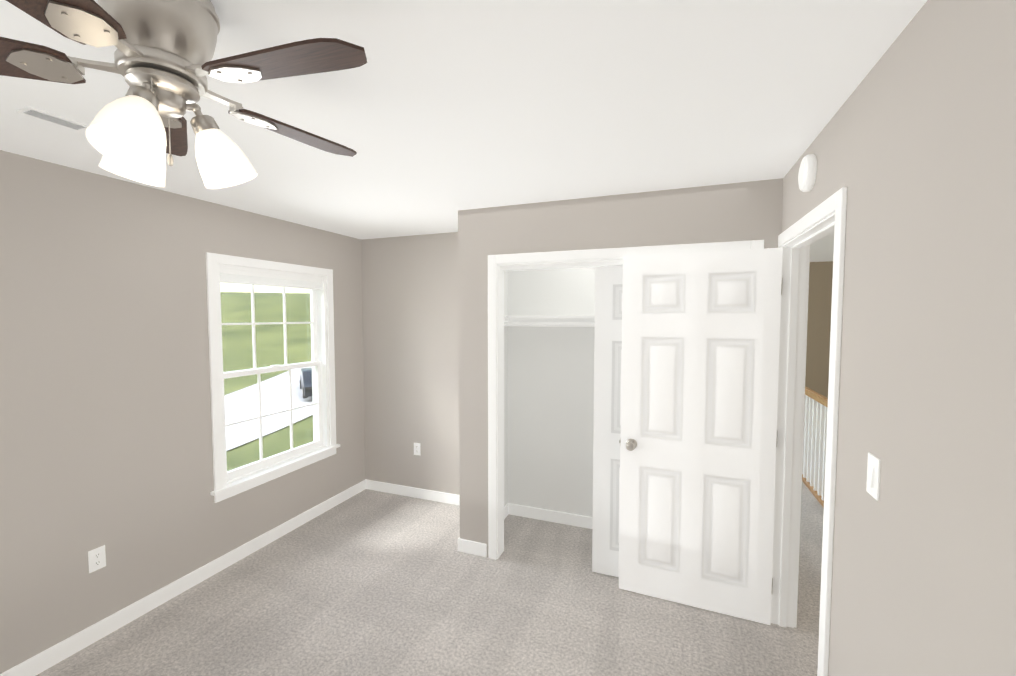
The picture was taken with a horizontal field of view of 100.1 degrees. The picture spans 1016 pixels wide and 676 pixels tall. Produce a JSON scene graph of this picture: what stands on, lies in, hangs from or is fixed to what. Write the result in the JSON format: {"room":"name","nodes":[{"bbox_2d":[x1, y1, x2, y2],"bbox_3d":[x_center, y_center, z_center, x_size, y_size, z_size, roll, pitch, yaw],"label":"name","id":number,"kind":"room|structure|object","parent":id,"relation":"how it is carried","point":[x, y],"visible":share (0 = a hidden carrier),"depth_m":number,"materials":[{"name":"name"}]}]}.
{"room":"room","nodes":[
{"label":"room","id":0,"kind":"room"},
{"bbox_2d":[0,150,365,673],"bbox_3d":[-2.317,0.381,2.009,0.160,2.440,4.880,1,3,21],"label":"wall","id":1,"kind":"structure","parent":0,"point":[105,420],"depth_m":2.30,"materials":[{"name":"beige paint"}]},
{"bbox_2d":[88,545,105,572],"bbox_3d":[-2.156,1.161,2.233,0.007,0.115,0.070,1,3,21],"label":"electrical outlet","id":2,"kind":"object","parent":1,"relation":"attached to","point":[96,558],"visible":1,"depth_m":2.23,"materials":[{"name":"white plastic"}]},
{"bbox_2d":[0,479,367,675],"bbox_3d":[-2.233,1.554,2.036,0.017,0.095,4.660,1,3,21],"label":"baseboard","id":3,"kind":"structure","parent":1,"relation":"attached to","point":[42,661],"depth_m":2.51,"materials":[{"name":"white wood"}]},
{"bbox_2d":[206,252,339,502],"bbox_3d":[-1.801,0.243,3.294,0.200,1.639,1.130,1,3,21],"label":"window","id":4,"kind":"structure","parent":1,"relation":"in","point":[262,470],"depth_m":3.22,"materials":[{"name":"white wood"}]},
{"bbox_2d":[36,481,823,675],"bbox_3d":[0.247,1.615,2.938,4.330,0.120,8.330,1,3,21],"label":"floor","id":5,"kind":"structure","parent":0,"point":[366,582],"depth_m":2.41,"materials":[{"name":"carpet"}]},
{"bbox_2d":[802,387,827,507],"bbox_3d":[3.147,1.016,4.546,0.125,1.235,3.120,1,3,21],"label":"railing","id":6,"kind":"object","parent":5,"relation":"on","point":[814,440],"visible":0.15,"depth_m":4.08,"materials":[{"name":"white wood"}]},
{"bbox_2d":[0,0,926,261],"bbox_3d":[0.826,-0.933,2.640,5.530,0.120,8.430,1,3,21],"label":"ceiling","id":7,"kind":"structure","parent":0,"point":[436,115],"depth_m":1.46,"materials":[{"name":"white paint"}]},
{"bbox_2d":[16,106,87,131],"bbox_3d":[-1.693,-0.815,1.591,0.084,0.009,0.174,1,3,21],"label":"ceiling vent","id":8,"kind":"object","parent":7,"relation":"in","point":[49,117],"visible":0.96,"depth_m":1.58,"materials":[{"name":"white metal"}]},
{"bbox_2d":[0,0,366,188],"bbox_3d":[-0.757,-0.577,0.986,0.970,0.423,0.978,1,3,21],"label":"ceiling fan","id":9,"kind":"object","parent":7,"relation":"attached to","point":[163,64],"visible":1,"depth_m":0.91,"materials":[{"name":"silver metal"}]},
{"bbox_2d":[362,232,594,516],"bbox_3d":[0.222,0.301,3.588,3.450,2.440,0.110,1,3,21],"label":"wall","id":10,"kind":"structure","parent":0,"point":[410,336],"depth_m":3.80,"materials":[{"name":"beige paint"}]},
{"bbox_2d":[368,480,459,505],"bbox_3d":[-0.748,1.456,3.952,1.360,0.095,0.017,1,3,21],"label":"baseboard","id":11,"kind":"structure","parent":10,"relation":"attached to","point":[443,497],"depth_m":3.99,"materials":[{"name":"white wood"}]},
{"bbox_2d":[414,443,420,454],"bbox_3d":[-0.850,1.037,3.974,0.070,0.115,0.007,1,3,21],"label":"electrical outlet","id":12,"kind":"object","parent":10,"relation":"attached to","point":[416,448],"visible":1,"depth_m":3.97,"materials":[{"name":"white plastic"}]},
{"bbox_2d":[504,503,592,528],"bbox_3d":[0.755,1.500,3.089,1.834,0.095,0.554,1,3,21],"label":"baseboard","id":13,"kind":"structure","parent":10,"relation":"attached to","point":[552,516],"depth_m":3.53,"materials":[{"name":"white wood"}]},
{"bbox_2d":[504,271,507,506],"bbox_3d":[0.751,0.329,3.028,1.840,2.440,0.560,1,3,21],"label":"wall","id":14,"kind":"structure","parent":0,"point":[505,391],"depth_m":3.58,"materials":[{"name":"white paint"}]},
{"bbox_2d":[504,316,594,326],"bbox_3d":[0.790,-0.118,3.098,1.834,0.089,0.360,1,3,21],"label":"closet shelf","id":15,"kind":"object","parent":14,"relation":"attached to","point":[565,321],"visible":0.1,"depth_m":3.22,"materials":[{"name":"white wood"}]},
{"bbox_2d":[458,178,782,556],"bbox_3d":[0.680,0.331,2.996,1.950,2.440,0.670,1,3,21],"label":"wall","id":16,"kind":"structure","parent":0,"point":[744,211],"depth_m":2.74,"materials":[{"name":"beige paint"}]},
{"bbox_2d":[458,537,475,551],"bbox_3d":[-0.244,1.485,3.381,0.017,0.095,0.643,1,3,21],"label":"baseboard","id":17,"kind":"structure","parent":16,"relation":"attached to","point":[463,544],"depth_m":3.06,"materials":[{"name":"white wood"}]},
{"bbox_2d":[592,266,622,576],"bbox_3d":[0.918,0.554,2.649,0.760,2.005,0.032,1,3,21],"label":"closet door","id":18,"kind":"structure","parent":16,"relation":"in","point":[607,403],"depth_m":2.74,"materials":[{"name":"white wood"}]},
{"bbox_2d":[488,240,763,559],"bbox_3d":[0.657,0.529,2.735,1.540,2.070,0.152,1,3,21],"label":"door frame","id":19,"kind":"structure","parent":16,"relation":"attached to","point":[572,264],"depth_m":2.95,"materials":[{"name":"white wood"}]},
{"bbox_2d":[805,261,832,397],"bbox_3d":[2.511,1.726,2.129,1.920,5.140,8.430,1,3,21],"label":"wall","id":20,"kind":"structure","parent":0,"point":[819,325],"depth_m":5.79,"materials":[{"name":"beige paint"}]},
{"bbox_2d":[781,0,1015,675],"bbox_3d":[0.829,0.457,0.506,0.110,2.440,4.100,1,3,21],"label":"wall","id":21,"kind":"structure","parent":0,"point":[912,147],"depth_m":0.96,"materials":[{"name":"beige paint"}]},
{"bbox_2d":[798,154,816,191],"bbox_3d":[1.271,-0.701,1.811,0.038,0.150,0.150,1,3,21],"label":"smoke detector","id":22,"kind":"object","parent":21,"relation":"attached to","point":[807,173],"visible":1,"depth_m":1.77,"materials":[{"name":"white plastic"}]},
{"bbox_2d":[771,187,846,675],"bbox_3d":[1.363,0.537,1.908,0.142,2.138,0.956,1,3,21],"label":"door frame","id":23,"kind":"structure","parent":21,"relation":"attached to","point":[792,328],"depth_m":2.25,"materials":[{"name":"white wood"}]},
{"bbox_2d":[619,248,782,624],"bbox_3d":[1.075,0.541,2.465,0.835,2.050,0.175,1,3,21],"label":"room door","id":24,"kind":"structure","parent":23,"relation":"attached to","point":[700,373],"depth_m":2.42,"materials":[{"name":"white painted wood"},{"name":"brushed nickel"}]},
{"bbox_2d":[866,453,880,500],"bbox_3d":[1.032,0.392,1.208,0.013,0.115,0.070,1,3,21],"label":"light switch","id":25,"kind":"object","parent":21,"relation":"attached to","point":[873,476],"visible":1,"depth_m":1.20,"materials":[{"name":"white plastic"}]},
{"label":"outside","id":26,"kind":"structure","parent":0,"visible":0},
{"bbox_2d":[221,292,312,470],"bbox_3d":[-52.239,-3.358,78.098,146.970,8.600,230.000,1,3,21],"label":"ground","id":27,"kind":"structure","parent":26,"point":[235,363],"depth_m":35.07,"materials":[{"name":"green plant"}]},
{"bbox_2d":[224,367,312,450],"bbox_3d":[-8.555,-2.009,50.502,6.500,8.600,100.620,0,3,8],"label":"road","id":28,"kind":"structure","parent":27,"relation":"on","point":[252,427],"depth_m":21.46,"materials":[{"name":"grey"}]},
{"bbox_3d":[-12.173,2.817,25.211,8.861,1.458,12.361,1,3,21],"label":"parking garage","id":29,"kind":"object","parent":27,"relation":"on","visible":0},
{"bbox_2d":[299,368,311,397],"bbox_3d":[-10.905,2.465,24.565,1.900,1.420,4.500,-2,3,-29],"label":"car","id":30,"kind":"object","parent":29,"relation":"on","point":[303,386],"depth_m":23.04,"materials":[{"name":"grey paint"}]}
]}

